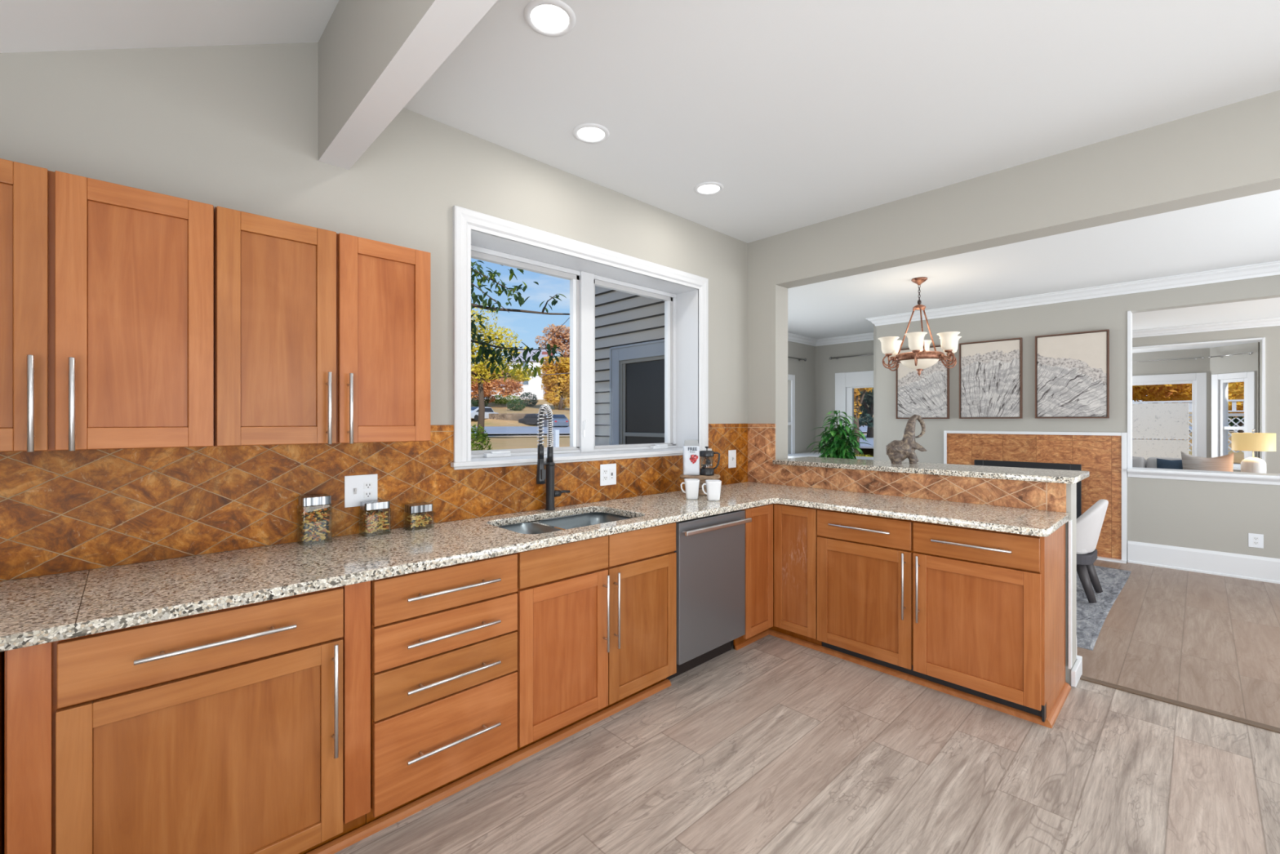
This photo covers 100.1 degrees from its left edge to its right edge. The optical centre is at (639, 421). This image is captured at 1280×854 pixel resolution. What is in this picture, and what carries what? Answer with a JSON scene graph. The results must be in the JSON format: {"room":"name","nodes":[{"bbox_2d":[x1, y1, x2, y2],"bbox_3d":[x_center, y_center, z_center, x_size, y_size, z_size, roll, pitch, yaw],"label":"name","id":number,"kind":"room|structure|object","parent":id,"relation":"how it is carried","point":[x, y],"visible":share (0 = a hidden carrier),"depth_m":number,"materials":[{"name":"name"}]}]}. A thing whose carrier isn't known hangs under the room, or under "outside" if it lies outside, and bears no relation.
{"room":"kitchen","nodes":[
{"label":"kitchen","id":0,"kind":"room"},
{"bbox_2d":[0,0,338,53],"bbox_3d":[-0.195,-1.130,-0.325,1.870,1.086,5.400,0,0,-44],"label":"ceiling","id":1,"kind":"structure","parent":0,"point":[25,25],"depth_m":1.76,"materials":[{"name":"paint"}]},
{"bbox_2d":[0,42,747,581],"bbox_3d":[-0.899,-0.300,2.751,5.100,3.400,0.160,0,0,-44],"label":"wall","id":2,"kind":"structure","parent":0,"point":[233,126],"depth_m":2.19,"materials":[{"name":"paint"}]},
{"bbox_2d":[0,158,213,452],"bbox_3d":[-1.726,-0.309,1.585,0.711,0.782,0.360,0,0,-44],"label":"upper cabinet","id":3,"kind":"object","parent":2,"relation":"attached to","point":[107,288],"visible":1,"depth_m":1.56,"materials":[{"name":"brown wood"}]},
{"bbox_2d":[213,205,430,446],"bbox_3d":[-1.213,-0.309,2.075,0.703,0.782,0.360,0,0,-44],"label":"upper cabinet","id":4,"kind":"object","parent":2,"relation":"attached to","point":[321,336],"visible":0.96,"depth_m":1.93,"materials":[{"name":"brown wood"}]},
{"bbox_2d":[0,423,747,581],"bbox_3d":[-0.870,0.252,2.662,4.820,0.468,0.010,0,0,-44],"label":"backsplash","id":5,"kind":"structure","parent":2,"relation":"attached to","point":[61,511],"depth_m":2.03,"materials":[{"name":"tile"}]},
{"bbox_2d":[344,473,377,507],"bbox_3d":[-1.206,0.300,2.322,0.132,0.135,0.016,0,0,-44],"label":"outlet","id":6,"kind":"object","parent":5,"relation":"attached to","point":[357,488],"visible":0.9,"depth_m":2.32,"materials":[{"name":"white plastic"}]},
{"bbox_2d":[364,481,372,497],"bbox_3d":[-1.188,0.300,2.341,0.034,0.068,0.005,0,0,-44],"label":"receptacle","id":7,"kind":"object","parent":6,"relation":"attached to","point":[367,485],"depth_m":2.34,"materials":[{"name":"white plastic"}]},
{"bbox_2d":[600,463,616,485],"bbox_3d":[-0.194,0.327,3.293,0.128,0.130,0.009,0,0,-44],"label":"outlet","id":8,"kind":"object","parent":5,"relation":"attached to","point":[607,471],"visible":1,"depth_m":3.29,"materials":[{"name":"white plastic"}]},
{"bbox_2d":[728,449,736,467],"bbox_3d":[0.721,0.292,4.164,0.095,0.138,0.016,0,0,-44],"label":"outlet","id":9,"kind":"object","parent":5,"relation":"attached to","point":[731,453],"visible":1,"depth_m":4.16,"materials":[{"name":"white plastic"}]},
{"bbox_2d":[450,204,711,470],"bbox_3d":[-0.313,-0.407,3.398,1.975,1.289,0.375,0,0,-44],"label":"window","id":10,"kind":"structure","parent":2,"relation":"attached to","point":[477,235],"depth_m":3.42,"materials":[{"name":"white paint"}]},
{"bbox_2d":[595,285,664,445],"bbox_3d":[0.090,0.042,5.384,0.030,3.643,2.260,0,0,-44],"label":"wall","id":11,"kind":"structure","parent":0,"point":[621,318],"depth_m":5.79,"materials":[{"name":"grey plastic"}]},
{"bbox_2d":[609,339,664,444],"bbox_3d":[0.072,-0.146,5.367,0.080,1.292,1.102,0,0,-44],"label":"window","id":12,"kind":"structure","parent":11,"relation":"in","point":[637,371],"depth_m":5.50,"materials":[{"name":"grey glass"}]},
{"bbox_2d":[747,235,787,484],"bbox_3d":[1.024,-0.020,4.299,0.180,2.840,0.259,0,0,-44],"label":"wall","id":13,"kind":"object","parent":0,"point":[767,301],"visible":0.57,"depth_m":4.22,"materials":[{"name":"paint"}]},
{"bbox_2d":[787,341,815,453],"bbox_3d":[1.296,0.015,7.546,4.700,2.770,0.120,0,0,-44],"label":"wall","id":14,"kind":"structure","parent":0,"point":[804,371],"depth_m":8.77,"materials":[{"name":"paint"}]},
{"bbox_2d":[787,373,795,453],"bbox_3d":[1.191,0.020,7.373,3.510,1.520,0.115,0,0,-44],"label":"window","id":15,"kind":"structure","parent":14,"relation":"in","point":[790,377],"depth_m":8.52,"materials":[{"name":"white"}]},
{"bbox_2d":[333,559,1279,853],"bbox_3d":[3.947,1.460,4.048,13.900,0.120,8.800,0,0,-44],"label":"floor","id":16,"kind":"structure","parent":0,"point":[771,744],"depth_m":2.16,"materials":[{"name":"grey wood"}]},
{"bbox_2d":[0,651,4,853],"bbox_3d":[-1.951,0.961,1.162,0.785,0.878,0.659,0,0,-44],"label":"base cabinet","id":17,"kind":"object","parent":16,"relation":"on","point":[2,653],"visible":0.02,"depth_m":1.26,"materials":[{"name":"brown wood"}]},
{"bbox_2d":[4,580,370,853],"bbox_3d":[-1.375,0.961,1.713,0.796,0.878,0.659,0,0,-44],"label":"base cabinet","id":18,"kind":"object","parent":16,"relation":"on","point":[244,729],"visible":0.92,"depth_m":1.47,"materials":[{"name":"brown wood"}]},
{"bbox_2d":[365,552,517,824],"bbox_3d":[-0.887,0.961,2.179,0.549,0.878,0.659,0,0,-44],"label":"base cabinet","id":19,"kind":"object","parent":16,"relation":"on","point":[444,639],"visible":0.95,"depth_m":1.94,"materials":[{"name":"brown wood"}]},
{"bbox_2d":[306,679,671,853],"bbox_3d":[-1.029,1.387,1.716,3.283,0.026,0.026,0,0,-44],"label":"toe kick","id":20,"kind":"structure","parent":16,"relation":"on","point":[346,840],"depth_m":2.08,"materials":[{"name":"brown wood"}]},
{"bbox_2d":[509,522,676,755],"bbox_3d":[-0.346,0.961,2.696,0.942,0.878,0.659,0,0,-44],"label":"base cabinet","id":21,"kind":"object","parent":16,"relation":"on","point":[597,629],"visible":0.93,"depth_m":2.43,"materials":[{"name":"brown wood"}]},
{"bbox_2d":[666,509,751,679],"bbox_3d":[0.222,0.964,3.221,0.596,0.872,0.686,0,0,-44],"label":"dishwasher","id":22,"kind":"object","parent":16,"relation":"on","point":[710,550],"visible":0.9,"depth_m":2.99,"materials":[{"name":"silver metal"}]},
{"bbox_2d":[733,503,822,648],"bbox_3d":[0.853,0.961,3.667,0.916,0.878,0.912,0,0,-44],"label":"base cabinet","id":23,"kind":"object","parent":16,"relation":"on","point":[781,540],"visible":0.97,"depth_m":3.35,"materials":[{"name":"brown wood"}]},
{"bbox_2d":[0,481,1071,651],"bbox_3d":[-0.164,0.503,1.914,4.808,0.036,2.043,0,0,-44],"label":"countertop","id":24,"kind":"structure","parent":23,"relation":"on","point":[45,609],"depth_m":1.92,"materials":[{"name":"stone"}]},
{"bbox_2d":[298,493,331,506],"bbox_3d":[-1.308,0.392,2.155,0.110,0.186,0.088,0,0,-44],"label":"lid","id":25,"kind":"object","parent":24,"relation":"on","point":[320,499],"visible":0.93,"depth_m":2.13,"materials":[{"name":"metal"}]},
{"bbox_2d":[299,506,330,542],"bbox_3d":[-1.308,0.408,2.155,0.099,0.136,0.077,0,0,-44],"label":"pasta","id":26,"kind":"object","parent":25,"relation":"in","point":[317,522],"visible":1,"depth_m":2.13,"materials":[{"name":"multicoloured food"}]},
{"bbox_2d":[360,499,390,511],"bbox_3d":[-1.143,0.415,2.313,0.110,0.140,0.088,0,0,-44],"label":"lid","id":27,"kind":"object","parent":24,"relation":"on","point":[377,504],"visible":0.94,"depth_m":2.29,"materials":[{"name":"metal"}]},
{"bbox_2d":[361,510,389,533],"bbox_3d":[-1.143,0.430,2.313,0.098,0.093,0.077,0,0,-44],"label":"pasta","id":28,"kind":"object","parent":27,"relation":"in","point":[370,527],"visible":1,"depth_m":2.29,"materials":[{"name":"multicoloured food"}]},
{"bbox_2d":[404,502,432,513],"bbox_3d":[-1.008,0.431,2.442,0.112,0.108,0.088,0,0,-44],"label":"lid","id":29,"kind":"object","parent":24,"relation":"on","point":[422,507],"visible":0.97,"depth_m":2.42,"materials":[{"name":"metal"}]},
{"bbox_2d":[406,512,431,528],"bbox_3d":[-1.008,0.447,2.441,0.099,0.059,0.076,0,0,-44],"label":"pasta","id":30,"kind":"object","parent":29,"relation":"in","point":[418,519],"visible":1,"depth_m":2.42,"materials":[{"name":"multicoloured food"}]},
{"bbox_2d":[535,404,569,510],"bbox_3d":[-0.486,0.196,2.909,0.092,0.579,0.286,0,0,22],"label":"faucet","id":31,"kind":"object","parent":24,"relation":"on","point":[542,474],"visible":1,"depth_m":2.92,"materials":[{"name":"black metal"}]},
{"bbox_2d":[498,511,633,533],"bbox_3d":[-0.356,0.629,2.689,0.770,0.214,0.470,0,0,-44],"label":"sink","id":32,"kind":"object","parent":24,"relation":"in","point":[544,526],"visible":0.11,"depth_m":2.92,"materials":[{"name":"silver metal"}]},
{"bbox_2d":[680,478,699,499],"bbox_3d":[0.313,0.425,3.360,0.119,0.121,0.094,0,0,0],"label":"mug","id":33,"kind":"object","parent":24,"relation":"on","point":[691,485],"visible":1,"depth_m":3.32,"materials":[{"name":"white ceramic"}]},
{"bbox_2d":[680,473,719,495],"bbox_3d":[0.399,0.421,3.563,0.268,0.129,0.268,0,0,-44],"label":"stand","id":34,"kind":"object","parent":24,"relation":"on","point":[702,478],"visible":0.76,"depth_m":3.51,"materials":[{"name":"brown wood"}]},
{"bbox_2d":[683,440,699,475],"bbox_3d":[0.341,0.239,3.561,0.110,0.232,0.073,0,0,0],"label":"coffee bag","id":35,"kind":"object","parent":34,"relation":"on","point":[691,447],"visible":1,"depth_m":3.53,"materials":[{"name":"paper"}]},
{"bbox_2d":[699,446,719,475],"bbox_3d":[0.456,0.261,3.569,0.130,0.189,0.096,0,0,-30],"label":"press","id":36,"kind":"object","parent":34,"relation":"on","point":[703,471],"visible":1,"depth_m":3.53,"materials":[{"name":"black"}]},
{"bbox_2d":[702,480,721,500],"bbox_3d":[0.440,0.425,3.300,0.119,0.121,0.094,0,0,0],"label":"mug","id":37,"kind":"object","parent":24,"relation":"on","point":[713,486],"visible":1,"depth_m":3.26,"materials":[{"name":"white ceramic"}]},
{"bbox_2d":[787,452,829,458],"bbox_3d":[2.604,0.954,8.297,1.370,0.892,0.480,0,0,-44],"label":"sideboard","id":38,"kind":"object","parent":16,"relation":"on","point":[806,454],"visible":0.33,"depth_m":8.05,"materials":[{"name":"white"}]},
{"bbox_2d":[817,508,1071,721],"bbox_3d":[1.663,0.961,3.024,0.656,0.878,1.134,0,0,-44],"label":"base cabinet","id":39,"kind":"object","parent":16,"relation":"on","point":[979,612],"visible":0.97,"depth_m":2.73,"materials":[{"name":"brown wood"}]},
{"bbox_2d":[733,628,1071,728],"bbox_3d":[1.418,1.387,3.051,1.679,0.026,0.522,0,0,33],"label":"trim","id":40,"kind":"structure","parent":39,"relation":"attached to","point":[1054,713],"depth_m":2.81,"materials":[{"name":"brown wood"}]},
{"bbox_2d":[943,430,1127,563],"bbox_3d":[4.249,0.756,5.901,0.098,1.288,1.651,0,0,-44],"label":"fireplace","id":41,"kind":"object","parent":16,"relation":"on","point":[1104,455],"visible":0.53,"depth_m":5.58,"materials":[{"name":"tile"}]},
{"bbox_2d":[1076,564,1131,650],"bbox_3d":[2.661,1.393,5.205,2.544,0.013,2.960,0,0,-44],"label":"area rug","id":42,"kind":"object","parent":16,"relation":"on","point":[1091,617],"visible":0.06,"depth_m":4.09,"materials":[{"name":"grey carpet"}]},
{"bbox_2d":[1076,498,1108,603],"bbox_3d":[3.429,0.997,4.358,0.548,0.780,0.576,0,0,-44],"label":"dining chair","id":43,"kind":"object","parent":42,"relation":"on","point":[1089,524],"visible":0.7,"depth_m":4.11,"materials":[{"name":"fabric"}]},
{"bbox_3d":[2.612,1.019,5.228,0.960,0.729,1.950,0,0,-44],"label":"dining table","id":44,"kind":"object","parent":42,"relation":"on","visible":0},
{"bbox_2d":[806,410,870,458],"bbox_3d":[2.085,0.268,5.581,0.523,0.771,0.567,0,0,-28],"label":"potted plant","id":45,"kind":"object","parent":44,"relation":"on","point":[837,446],"visible":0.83,"depth_m":5.54,"materials":[{"name":"green plant"}]},
{"bbox_2d":[1132,456,1182,468],"bbox_3d":[5.984,0.868,7.033,0.870,0.825,2.300,0,0,-44],"label":"sofa","id":46,"kind":"object","parent":16,"relation":"on","point":[1137,461],"visible":0.06,"depth_m":6.79,"materials":[{"name":"fabric"}]},
{"bbox_2d":[1132,456,1145,467],"bbox_3d":[6.195,0.677,7.085,0.147,0.445,0.715,0,0,-44],"label":"cushion","id":47,"kind":"object","parent":46,"relation":"on","point":[1137,461],"depth_m":6.82,"materials":[{"name":"fabric"}]},
{"bbox_2d":[1146,457,1182,468],"bbox_3d":[6.647,0.677,6.612,0.147,0.445,0.575,0,0,-44],"label":"cushion","id":48,"kind":"object","parent":46,"relation":"on","point":[1151,462],"depth_m":6.72,"materials":[{"name":"fabric"}]},
{"bbox_2d":[1156,457,1182,469],"bbox_3d":[6.460,0.625,6.520,0.167,0.333,0.265,0,0,-44],"label":"throw pillow","id":49,"kind":"object","parent":46,"relation":"on","point":[1161,463],"visible":0.32,"depth_m":6.50,"materials":[{"name":"blue fabric"}]},
{"bbox_2d":[1181,451,1234,471],"bbox_3d":[6.609,0.555,6.239,0.434,0.395,0.188,0,0,33],"label":"throw pillow","id":50,"kind":"object","parent":46,"relation":"on","point":[1224,463],"visible":0.55,"depth_m":6.19,"materials":[{"name":"beige fabric"}]},
{"bbox_2d":[1080,675,1279,733],"bbox_3d":[3.038,1.397,2.263,0.050,0.007,1.875,0,0,-44],"label":"trim","id":51,"kind":"structure","parent":16,"relation":"on","point":[1196,708],"depth_m":2.63,"materials":[{"name":"wood"}]},
{"bbox_3d":[7.100,1.085,6.200,0.420,0.630,0.418,0,0,-44],"label":"end table","id":52,"kind":"object","parent":16,"relation":"on","visible":0},
{"bbox_2d":[1231,428,1275,473],"bbox_3d":[7.100,0.428,6.200,0.340,0.680,0.340,0,0,-44],"label":"table lamp","id":53,"kind":"object","parent":52,"relation":"on","point":[1254,442],"visible":0.71,"depth_m":6.12,"materials":[{"name":"beige fabric"}]},
{"bbox_2d":[404,0,1279,243],"bbox_3d":[1.656,-1.500,1.514,3.114,0.120,5.500,0,0,-44],"label":"ceiling","id":54,"kind":"structure","parent":0,"point":[805,113],"depth_m":2.30,"materials":[{"name":"paint"}]},
{"bbox_2d":[318,0,497,169],"bbox_3d":[0.513,-1.540,0.372,0.116,0.920,5.230,0,0,-44],"label":"beam","id":55,"kind":"structure","parent":54,"relation":"attached to","point":[375,56],"depth_m":1.78,"materials":[{"name":"paint"}]},
{"bbox_2d":[524,0,576,36],"bbox_3d":[-0.321,-1.436,1.911,0.184,0.008,0.184,0,0,-44],"label":"recessed light","id":56,"kind":"object","parent":54,"relation":"in","point":[548,18],"visible":1,"depth_m":1.91,"materials":[{"name":"white plastic"}]},
{"bbox_2d":[572,123,609,143],"bbox_3d":[-0.244,-1.436,2.677,0.184,0.008,0.184,0,0,-44],"label":"recessed light","id":57,"kind":"object","parent":54,"relation":"in","point":[590,133],"visible":1,"depth_m":2.67,"materials":[{"name":"white plastic"}]},
{"bbox_2d":[693,182,724,195],"bbox_3d":[0.424,-1.436,3.309,0.184,0.008,0.184,0,0,-44],"label":"recessed light","id":58,"kind":"object","parent":54,"relation":"in","point":[704,188],"visible":1,"depth_m":3.30,"materials":[{"name":"white plastic"}]},
{"bbox_2d":[815,340,873,459],"bbox_3d":[3.532,0.015,8.549,0.120,2.770,1.520,0,0,-44],"label":"wall","id":59,"kind":"structure","parent":0,"point":[826,368],"depth_m":8.86,"materials":[{"name":"paint"}]},
{"bbox_2d":[835,370,873,459],"bbox_3d":[3.603,-0.025,8.381,0.130,1.530,1.180,0,0,-44],"label":"window","id":60,"kind":"structure","parent":59,"relation":"in","point":[855,380],"depth_m":8.62,"materials":[{"name":"white"}]},
{"bbox_2d":[471,399,1244,463],"bbox_3d":[-40.490,-2.875,85.793,300.000,9.450,260.000,0,0,-44],"label":"ground","id":61,"kind":"structure","parent":0,"point":[499,442],"depth_m":35.35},
{"bbox_2d":[471,424,492,450],"bbox_3d":[-2.753,0.865,9.011,0.637,1.650,0.650,0,0,-44],"label":"bush","id":62,"kind":"object","parent":61,"relation":"on","point":[482,436],"visible":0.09,"depth_m":8.98,"materials":[{"name":"green plant"}]},
{"bbox_2d":[471,406,496,420],"bbox_3d":[-18.526,-0.877,61.991,1.784,1.545,4.420,0,0,30],"label":"parked car","id":63,"kind":"object","parent":61,"relation":"on","point":[474,410],"visible":0.38,"depth_m":60.65,"materials":[{"name":"silver metal"}]},
{"bbox_2d":[471,365,523,406],"bbox_3d":[-22.379,-5.293,80.015,10.376,6.655,6.813,0,0,18],"label":"autumn tree","id":64,"kind":"object","parent":61,"relation":"on","point":[489,387],"visible":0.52,"depth_m":78.59,"materials":[{"name":"orange plant"}]},
{"bbox_2d":[471,302,533,440],"bbox_3d":[-8.035,-2.434,26.605,5.200,7.040,3.358,0,0,1],"label":"autumn tree","id":65,"kind":"object","parent":61,"relation":"on","point":[482,372],"visible":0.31,"depth_m":26.84,"materials":[{"name":"yellow plant"}]},
{"bbox_2d":[492,394,521,404],"bbox_3d":[-21.628,-3.524,85.958,5.206,1.869,5.278,0,0,-44],"label":"bush","id":66,"kind":"object","parent":61,"relation":"on","point":[502,398],"visible":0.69,"depth_m":85.12,"materials":[{"name":"green plant"}]},
{"bbox_2d":[488,413,540,421],"bbox_3d":[-15.771,-0.060,62.250,9.550,1.720,0.500,0,0,0],"label":"wall","id":67,"kind":"structure","parent":61,"relation":"on","point":[507,416],"depth_m":62.00,"materials":[{"name":"stone"}]},
{"bbox_2d":[506,399,526,410],"bbox_3d":[-16.631,-2.189,72.006,2.726,1.747,2.686,0,0,-44],"label":"bush","id":68,"kind":"object","parent":61,"relation":"on","point":[516,407],"visible":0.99,"depth_m":71.68,"materials":[{"name":"green plant"}]},
{"bbox_2d":[518,391,537,406],"bbox_3d":[-17.541,-3.438,84.011,3.167,2.602,3.142,0,0,-44],"label":"bush","id":69,"kind":"object","parent":61,"relation":"on","point":[534,402],"visible":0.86,"depth_m":83.68,"materials":[{"name":"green plant"}]},
{"bbox_2d":[509,349,553,399],"bbox_3d":[-20.175,-8.118,99.500,11.687,10.500,11.783,0,0,-44],"label":"house","id":70,"kind":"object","parent":61,"relation":"on","point":[533,385],"visible":0.19,"depth_m":95.00,"materials":[{"name":"white"}]},
{"bbox_2d":[518,413,546,426],"bbox_3d":[-11.807,-0.128,60.994,4.020,1.445,1.784,0,0,34],"label":"parked car","id":71,"kind":"object","parent":61,"relation":"on","point":[529,419],"visible":0.4,"depth_m":60.31,"materials":[{"name":"grey metal"}]},
{"bbox_2d":[534,324,569,367],"bbox_3d":[-14.544,-12.036,108.401,10.630,15.791,10.674,0,0,-44],"label":"autumn tree","id":72,"kind":"object","parent":61,"relation":"on","point":[556,340],"visible":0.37,"depth_m":107.68,"materials":[{"name":"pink plant"}]},
{"bbox_2d":[538,355,569,409],"bbox_3d":[-10.886,-5.488,76.132,6.656,7.991,4.650,0,0,9],"label":"autumn tree","id":73,"kind":"object","parent":61,"relation":"on","point":[557,393],"visible":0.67,"depth_m":75.41,"materials":[{"name":"yellow plant"}]},
{"bbox_2d":[471,425,1191,434],"bbox_3d":[-2.219,0.488,51.329,146.164,0.768,101.470,0,0,-44],"label":"street","id":74,"kind":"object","parent":61,"relation":"on","point":[489,429],"visible":0.02,"depth_m":46.51,"materials":[{"name":"grey asphalt"}]},
{"bbox_2d":[542,414,568,426],"bbox_3d":[-9.012,0.028,55.991,1.784,1.495,4.320,0,0,-30],"label":"parked car","id":75,"kind":"object","parent":74,"relation":"on","point":[559,420],"visible":0.56,"depth_m":54.46,"materials":[{"name":"blue"}]},
{"bbox_2d":[853,387,873,437],"bbox_3d":[13.270,-1.313,29.898,6.170,4.777,5.636,0,0,-44],"label":"autumn tree","id":76,"kind":"object","parent":61,"relation":"on","point":[868,400],"visible":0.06,"depth_m":29.86,"materials":[{"name":"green plant"}]},
{"bbox_2d":[853,387,873,456],"bbox_3d":[6.527,-0.112,16.083,1.278,2.456,1.150,0,0,-44],"label":"autumn tree","id":77,"kind":"object","parent":61,"relation":"on","point":[857,406],"visible":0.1,"depth_m":15.96,"materials":[{"name":"plant"}]},
{"bbox_2d":[859,435,873,448],"bbox_3d":[21.027,0.930,35.170,41.000,0.060,9.200,0,0,-44],"label":"driveway","id":78,"kind":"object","parent":61,"relation":"on","point":[870,440],"depth_m":22.38,"materials":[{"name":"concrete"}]},
{"bbox_2d":[1132,382,1244,417],"bbox_3d":[26.902,-1.451,27.465,11.233,5.031,6.904,0,0,-20],"label":"autumn tree","id":79,"kind":"object","parent":61,"relation":"on","point":[1175,392],"visible":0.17,"depth_m":26.03,"materials":[{"name":"orange plant"}]},
{"bbox_2d":[1132,399,1244,452],"bbox_3d":[15.676,0.125,16.163,1.000,1.450,6.470,0,0,-44],"label":"porch","id":80,"kind":"object","parent":61,"relation":"on","point":[1233,401],"visible":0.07,"depth_m":14.81,"materials":[{"name":"white wood"}]},
{"bbox_2d":[873,324,876,460],"bbox_3d":[4.598,0.015,8.585,3.810,2.770,0.100,0,0,-44],"label":"wall","id":81,"kind":"structure","parent":0,"point":[874,326],"depth_m":7.29,"materials":[{"name":"paint"}]},
{"bbox_2d":[747,89,1279,684],"bbox_3d":[2.292,-0.070,2.965,0.190,2.940,3.920,0,0,-44],"label":"wall","id":82,"kind":"structure","parent":0,"point":[1232,151],"depth_m":2.98,"materials":[{"name":"paint"}]},
{"bbox_2d":[772,456,1089,484],"bbox_3d":[1.841,0.330,3.643,0.545,0.070,1.813,0,0,-44],"label":"countertop","id":83,"kind":"structure","parent":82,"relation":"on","point":[1059,476],"depth_m":3.37,"materials":[{"name":"stone"}]},
{"bbox_2d":[884,414,926,463],"bbox_3d":[1.864,0.129,3.755,0.276,0.354,0.133,0,0,-4],"label":"sculpture","id":84,"kind":"object","parent":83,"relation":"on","point":[897,451],"visible":0.96,"depth_m":3.72,"materials":[{"name":"stone"}]},
{"bbox_2d":[1071,654,1082,687],"bbox_3d":[1.767,1.350,3.522,0.218,0.100,1.748,0,0,-44],"label":"baseboard","id":85,"kind":"structure","parent":82,"relation":"attached to","point":[1077,669],"depth_m":2.86,"materials":[{"name":"white wood"}]},
{"bbox_2d":[787,189,1279,338],"bbox_3d":[5.284,-1.430,5.326,7.400,0.120,8.800,0,0,-44],"label":"ceiling","id":86,"kind":"structure","parent":0,"point":[1242,231],"depth_m":4.79,"materials":[{"name":"paint"}]},
{"bbox_2d":[878,276,961,375],"bbox_3d":[2.686,-0.902,5.150,0.748,0.934,0.740,0,0,-44],"label":"chandelier","id":87,"kind":"object","parent":86,"relation":"hanging from","point":[920,358],"visible":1,"depth_m":5.07,"materials":[{"name":"brown metal"}]},
{"bbox_2d":[876,275,1279,583],"bbox_3d":[6.094,0.015,4.980,1.348,2.770,7.180,0,0,-44],"label":"wall","id":88,"kind":"structure","parent":0,"point":[1110,313],"depth_m":5.29,"materials":[{"name":"paint"}]},
{"bbox_2d":[895,345,949,418],"bbox_3d":[3.525,-0.480,6.697,0.046,0.896,0.611,0,0,-44],"label":"framed print","id":89,"kind":"object","parent":88,"relation":"attached to","point":[926,394],"visible":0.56,"depth_m":6.67,"materials":[{"name":"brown paper"}]},
{"bbox_2d":[959,337,1022,418],"bbox_3d":[4.028,-0.480,6.170,0.046,0.896,0.617,0,0,-44],"label":"framed print","id":90,"kind":"object","parent":88,"relation":"attached to","point":[991,372],"visible":1,"depth_m":6.15,"materials":[{"name":"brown paper"}]},
{"bbox_2d":[787,260,1279,346],"bbox_3d":[5.226,-1.319,5.271,7.240,0.102,8.600,0,0,-44],"label":"crown molding","id":91,"kind":"structure","parent":88,"relation":"attached to","point":[1268,268],"depth_m":5.96,"materials":[{"name":"white"}]},
{"bbox_2d":[1035,328,1109,418],"bbox_3d":[4.536,-0.480,5.639,0.046,0.896,0.608,0,0,-44],"label":"framed print","id":92,"kind":"object","parent":88,"relation":"attached to","point":[1072,371],"visible":1,"depth_m":5.62,"materials":[{"name":"grey paper"}]},
{"bbox_2d":[1127,311,1132,468],"bbox_3d":[4.923,-0.314,5.382,0.185,1.563,0.024,0,0,-44],"label":"door frame","id":93,"kind":"structure","parent":88,"relation":"attached to","point":[1129,313],"depth_m":5.32,"materials":[{"name":"white wood"}]},
{"bbox_2d":[1127,466,1279,485],"bbox_3d":[6.500,0.511,3.722,0.298,0.087,4.600,0,0,-44],"label":"half wall cap","id":94,"kind":"object","parent":88,"relation":"on","point":[1262,478],"visible":0.92,"depth_m":4.93,"materials":[{"name":"white wood"}]},
{"bbox_2d":[1248,533,1263,548],"bbox_3d":[5.435,1.053,4.727,0.009,0.122,0.088,0,0,-44],"label":"outlet","id":95,"kind":"object","parent":88,"relation":"attached to","point":[1255,540],"visible":1,"depth_m":4.72,"materials":[{"name":"white plastic"}]},
{"bbox_2d":[1132,402,1188,459],"bbox_3d":[9.083,0.818,12.387,0.250,2.365,5.040,0,0,-44],"label":"wall","id":96,"kind":"structure","parent":0,"point":[1161,423],"depth_m":10.78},
{"bbox_2d":[1132,347,1209,457],"bbox_3d":[7.986,0.137,9.084,0.100,2.527,2.300,0,0,-44],"label":"wall","id":97,"kind":"structure","parent":0,"point":[1199,365],"depth_m":8.47,"materials":[{"name":"paint"}]},
{"bbox_2d":[1132,372,1206,457],"bbox_3d":[8.118,0.020,8.896,0.130,1.540,1.774,0,0,-44],"label":"window","id":98,"kind":"structure","parent":97,"relation":"in","point":[1198,380],"depth_m":8.33,"materials":[{"name":"white"}]},
{"bbox_2d":[1132,340,1260,353],"bbox_3d":[7.964,-1.188,8.717,1.240,0.123,3.400,0,0,-44],"label":"ceiling","id":99,"kind":"structure","parent":0,"point":[1220,344],"depth_m":8.16,"materials":[{"name":"paint"}]},
{"bbox_2d":[1132,325,1279,473],"bbox_3d":[8.405,0.015,7.271,0.120,2.770,7.300,0,0,-44],"label":"wall","id":100,"kind":"structure","parent":0,"point":[1272,334],"depth_m":7.17,"materials":[{"name":"paint"}]},
{"bbox_2d":[1132,337,1265,461],"bbox_3d":[7.467,0.137,8.242,0.135,2.527,2.800,0,0,-44],"label":"trim","id":101,"kind":"structure","parent":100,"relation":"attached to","point":[1263,339],"depth_m":7.23,"materials":[{"name":"white wood"}]},
{"bbox_2d":[1209,342,1259,471],"bbox_3d":[8.822,0.137,7.927,0.100,2.527,0.595,0,0,-5],"label":"wall","id":102,"kind":"structure","parent":0,"point":[1240,362],"depth_m":7.88,"materials":[{"name":"paint"}]},
{"bbox_2d":[1211,371,1255,470],"bbox_3d":[8.792,0.025,7.921,0.140,1.480,0.530,0,0,-5],"label":"window","id":103,"kind":"structure","parent":102,"relation":"in","point":[1248,378],"depth_m":8.05,"materials":[{"name":"white wood"}]},
{"bbox_2d":[1259,340,1262,458],"bbox_3d":[8.717,0.137,7.458,0.590,2.527,0.098,0,0,-44],"label":"wall","id":104,"kind":"structure","parent":0,"point":[1260,342],"depth_m":7.48,"materials":[{"name":"paint"}]},
{"label":"outside","id":105,"kind":"structure","parent":0,"visible":0},
{"bbox_2d":[471,260,569,382],"bbox_3d":[-1.620,-1.273,6.434,1.657,1.511,1.714,0,0,4],"label":"tree","id":106,"kind":"object","parent":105,"point":[482,350],"visible":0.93,"depth_m":6.14,"materials":[{"name":"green plant"}]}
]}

